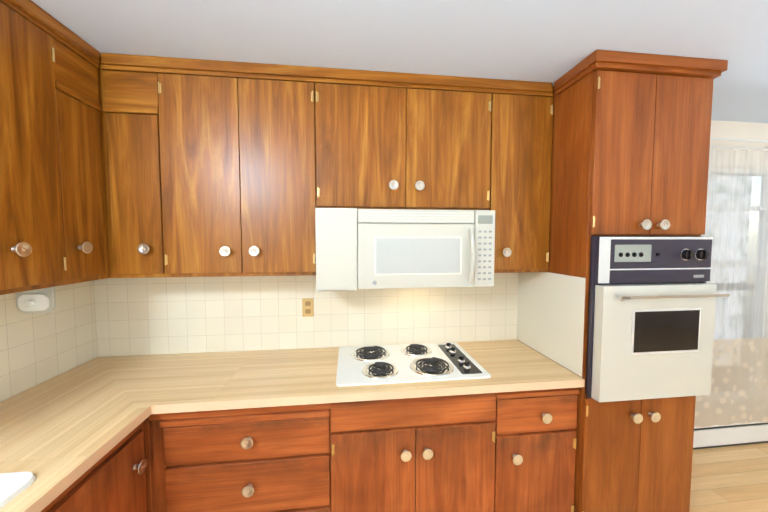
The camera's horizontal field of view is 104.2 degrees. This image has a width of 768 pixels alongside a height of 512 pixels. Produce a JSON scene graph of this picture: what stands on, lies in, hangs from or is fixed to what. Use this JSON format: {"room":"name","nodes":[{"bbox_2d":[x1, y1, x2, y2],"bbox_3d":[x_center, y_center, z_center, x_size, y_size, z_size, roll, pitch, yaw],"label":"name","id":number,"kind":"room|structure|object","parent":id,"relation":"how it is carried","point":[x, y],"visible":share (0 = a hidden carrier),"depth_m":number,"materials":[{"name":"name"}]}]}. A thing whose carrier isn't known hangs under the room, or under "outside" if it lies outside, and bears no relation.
{"room":"kitchen","nodes":[
{"label":"kitchen","id":0,"kind":"room"},
{"bbox_2d":[15,287,55,313],"bbox_3d":[-1.475,0.191,1.131,0.143,0.124,0.312,0,3,-7],"label":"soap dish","id":1,"kind":"object","parent":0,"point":[43,300],"visible":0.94,"depth_m":1.27,"materials":[{"name":"white ceramic"}]},
{"bbox_2d":[31,0,767,122],"bbox_3d":[2.326,-0.923,-0.046,8.000,0.100,4.800,0,3,-7],"label":"ceiling","id":2,"kind":"structure","parent":0,"point":[550,41],"depth_m":1.26,"materials":[{"name":"paint"}]},
{"bbox_2d":[517,120,767,318],"bbox_3d":[2.059,0.228,2.277,7.900,2.440,0.150,0,3,-7],"label":"wall","id":3,"kind":"structure","parent":0,"point":[738,130],"depth_m":2.21,"materials":[{"name":"beige paint"}]},
{"bbox_2d":[99,53,166,277],"bbox_3d":[-1.244,-0.428,1.608,0.264,1.060,0.329,0,3,-7],"label":"upper cabinet","id":4,"kind":"object","parent":3,"relation":"attached to","point":[129,84],"depth_m":1.45,"materials":[{"name":"brown wood"}]},
{"bbox_2d":[159,57,242,276],"bbox_3d":[-0.930,-0.430,1.646,0.370,1.060,0.329,0,3,-7],"label":"upper cabinet","id":5,"kind":"object","parent":3,"relation":"attached to","point":[214,168],"depth_m":1.48,"materials":[{"name":"brown wood"}]},
{"bbox_2d":[239,62,318,275],"bbox_3d":[-0.560,-0.432,1.689,0.375,1.060,0.329,0,3,-7],"label":"upper cabinet","id":6,"kind":"object","parent":3,"relation":"attached to","point":[279,104],"depth_m":1.53,"materials":[{"name":"brown wood"}]},
{"bbox_2d":[94,273,518,356],"bbox_3d":[-0.386,0.339,1.913,2.638,0.502,0.008,0,3,-7],"label":"tile backsplash","id":7,"kind":"structure","parent":3,"relation":"attached to","point":[157,315],"depth_m":1.88,"materials":[{"name":"beige tile"}]},
{"bbox_2d":[302,298,313,316],"bbox_3d":[-0.482,0.326,1.894,0.070,0.117,0.005,0,3,-7],"label":"electrical outlet plate","id":8,"kind":"object","parent":7,"relation":"attached to","point":[307,307],"visible":1,"depth_m":1.89,"materials":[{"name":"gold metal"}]},
{"bbox_2d":[319,67,410,208],"bbox_3d":[-0.138,-0.610,1.730,0.475,0.708,0.329,0,3,-7],"label":"upper cabinet","id":9,"kind":"object","parent":3,"relation":"attached to","point":[365,115],"depth_m":1.57,"materials":[{"name":"brown wood"}]},
{"bbox_2d":[315,208,494,291],"bbox_3d":[0.107,-0.039,1.730,0.948,0.428,0.441,0,3,-7],"label":"over-the-range microwave","id":10,"kind":"object","parent":9,"relation":"attached to","point":[356,248],"visible":1,"depth_m":1.55,"materials":[{"name":"white plastic"}]},
{"bbox_2d":[411,73,494,209],"bbox_3d":[0.336,-0.613,1.786,0.479,0.708,0.329,0,3,-7],"label":"upper cabinet","id":11,"kind":"object","parent":3,"relation":"attached to","point":[453,117],"depth_m":1.62,"materials":[{"name":"brown wood"}]},
{"bbox_2d":[494,79,552,272],"bbox_3d":[0.759,-0.440,1.845,0.373,1.060,0.329,0,3,-7],"label":"upper cabinet","id":12,"kind":"object","parent":3,"relation":"attached to","point":[523,109],"depth_m":1.68,"materials":[{"name":"brown wood"}]},
{"bbox_2d":[693,422,767,449],"bbox_3d":[3.712,1.343,2.416,4.278,0.198,0.072,0,3,-7],"label":"baseboard heater","id":13,"kind":"object","parent":3,"relation":"attached to","point":[733,434],"depth_m":2.26,"materials":[{"name":"white metal"}]},
{"bbox_2d":[710,137,767,149],"bbox_3d":[2.872,-0.795,2.164,2.400,0.050,0.155,0,3,-7],"label":"curtain rod","id":14,"kind":"object","parent":3,"relation":"attached to","point":[731,139],"visible":0.29,"depth_m":2.06,"materials":[{"name":"white metal"}]},
{"bbox_2d":[701,148,767,339],"bbox_3d":[2.696,-0.058,2.201,1.950,1.418,0.029,0,3,-7],"label":"sheer curtain","id":15,"kind":"object","parent":14,"relation":"hanging from","point":[736,226],"visible":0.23,"depth_m":2.19,"materials":[{"name":"white fabric"}]},
{"bbox_2d":[694,337,767,426],"bbox_3d":[2.679,0.929,2.218,1.910,0.645,0.012,0,3,-7],"label":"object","id":16,"kind":"object","parent":15,"relation":"attached to","point":[739,386],"visible":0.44,"depth_m":2.21,"materials":[{"name":"white fabric"}]},
{"bbox_2d":[689,443,767,511],"bbox_3d":[2.326,1.614,0.086,8.000,0.100,4.800,0,3,-7],"label":"floor","id":17,"kind":"structure","parent":0,"point":[730,479],"depth_m":1.96,"materials":[{"name":"laminate"}]},
{"bbox_2d":[41,498,60,511],"bbox_3d":[-1.249,1.116,0.636,0.632,0.836,0.400,0,3,-7],"label":"base cabinet","id":18,"kind":"object","parent":17,"relation":"on","point":[52,507],"depth_m":0.88,"materials":[{"name":"brown wood"}]},
{"bbox_2d":[0,400,155,511],"bbox_3d":[-1.187,0.699,0.218,0.661,0.038,1.980,0,3,-7],"label":"countertop","id":19,"kind":"structure","parent":18,"relation":"on","point":[61,433],"depth_m":1.04,"materials":[{"name":"laminate"}]},
{"bbox_2d":[0,472,35,507],"bbox_3d":[-1.207,0.663,0.413,0.520,0.012,0.895,0,3,-7],"label":"sink","id":20,"kind":"object","parent":19,"relation":"in","point":[13,485],"visible":0.98,"depth_m":0.84,"materials":[{"name":"ceramic"}]},
{"bbox_2d":[57,417,152,511],"bbox_3d":[-1.296,1.095,1.040,0.632,0.836,0.415,0,3,-7],"label":"base cabinet","id":21,"kind":"object","parent":17,"relation":"on","point":[121,480],"depth_m":1.12,"materials":[{"name":"brown wood"}]},
{"bbox_2d":[149,403,332,511],"bbox_3d":[-0.673,1.064,1.629,0.785,0.836,0.576,0,3,-7],"label":"base cabinet","id":22,"kind":"object","parent":17,"relation":"on","point":[279,458],"depth_m":1.34,"materials":[{"name":"brown wood"}]},
{"bbox_2d":[333,392,500,511],"bbox_3d":[0.119,1.059,1.722,0.809,0.836,0.576,0,3,-7],"label":"base cabinet","id":23,"kind":"object","parent":17,"relation":"on","point":[437,453],"depth_m":1.43,"materials":[{"name":"brown wood"}]},
{"bbox_2d":[0,340,584,413],"bbox_3d":[-0.354,0.625,1.629,2.647,0.038,0.606,0,3,-7],"label":"countertop","id":24,"kind":"structure","parent":23,"relation":"on","point":[208,381],"depth_m":1.46,"materials":[{"name":"laminate"}]},
{"bbox_2d":[336,342,490,386],"bbox_3d":[0.128,0.582,1.704,0.775,0.039,0.506,0,3,-7],"label":"cooktop","id":25,"kind":"object","parent":24,"relation":"in","point":[386,364],"visible":1,"depth_m":1.63,"materials":[{"name":"white metal"}]},
{"bbox_2d":[501,388,578,511],"bbox_3d":[0.740,1.056,1.796,0.442,0.836,0.576,0,3,-7],"label":"base cabinet","id":26,"kind":"object","parent":17,"relation":"on","point":[515,451],"depth_m":1.51,"materials":[{"name":"brown wood"}]},
{"bbox_2d":[517,49,727,511],"bbox_3d":[1.283,0.254,1.786,0.700,2.439,0.640,0,3,-7],"label":"tall cabinet","id":27,"kind":"object","parent":17,"relation":"on","point":[631,131],"visible":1,"depth_m":1.50,"materials":[{"name":"brown wood"}]},
{"bbox_2d":[585,236,729,401],"bbox_3d":[1.296,0.288,1.728,0.640,0.794,0.666,0,3,-7],"label":"wall oven","id":28,"kind":"object","parent":27,"relation":"in","point":[651,312],"visible":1,"depth_m":1.44,"materials":[{"name":"metal"}]},
{"bbox_3d":[-1.522,0.369,-0.434,0.150,2.440,4.400,0,3,-7],"label":"wall","id":29,"kind":"structure","parent":0,"visible":0},
{"bbox_2d":[0,0,75,294],"bbox_3d":[-1.460,-0.399,1.060,0.329,1.060,0.263,0,3,-7],"label":"upper cabinet","id":30,"kind":"object","parent":29,"relation":"attached to","point":[53,227],"depth_m":1.10,"materials":[{"name":"brown wood"}]},
{"bbox_2d":[0,281,97,401],"bbox_3d":[-1.549,0.414,0.473,0.008,0.502,2.600,0,3,-7],"label":"tile backsplash","id":31,"kind":"structure","parent":29,"relation":"attached to","point":[39,348],"depth_m":1.47,"materials":[{"name":"beige tile"}]},
{"bbox_2d":[60,23,108,282],"bbox_3d":[-1.489,-0.412,1.298,0.329,1.060,0.218,0,3,-7],"label":"upper cabinet","id":32,"kind":"object","parent":29,"relation":"attached to","point":[82,98],"depth_m":1.33,"materials":[{"name":"brown wood"}]}
]}

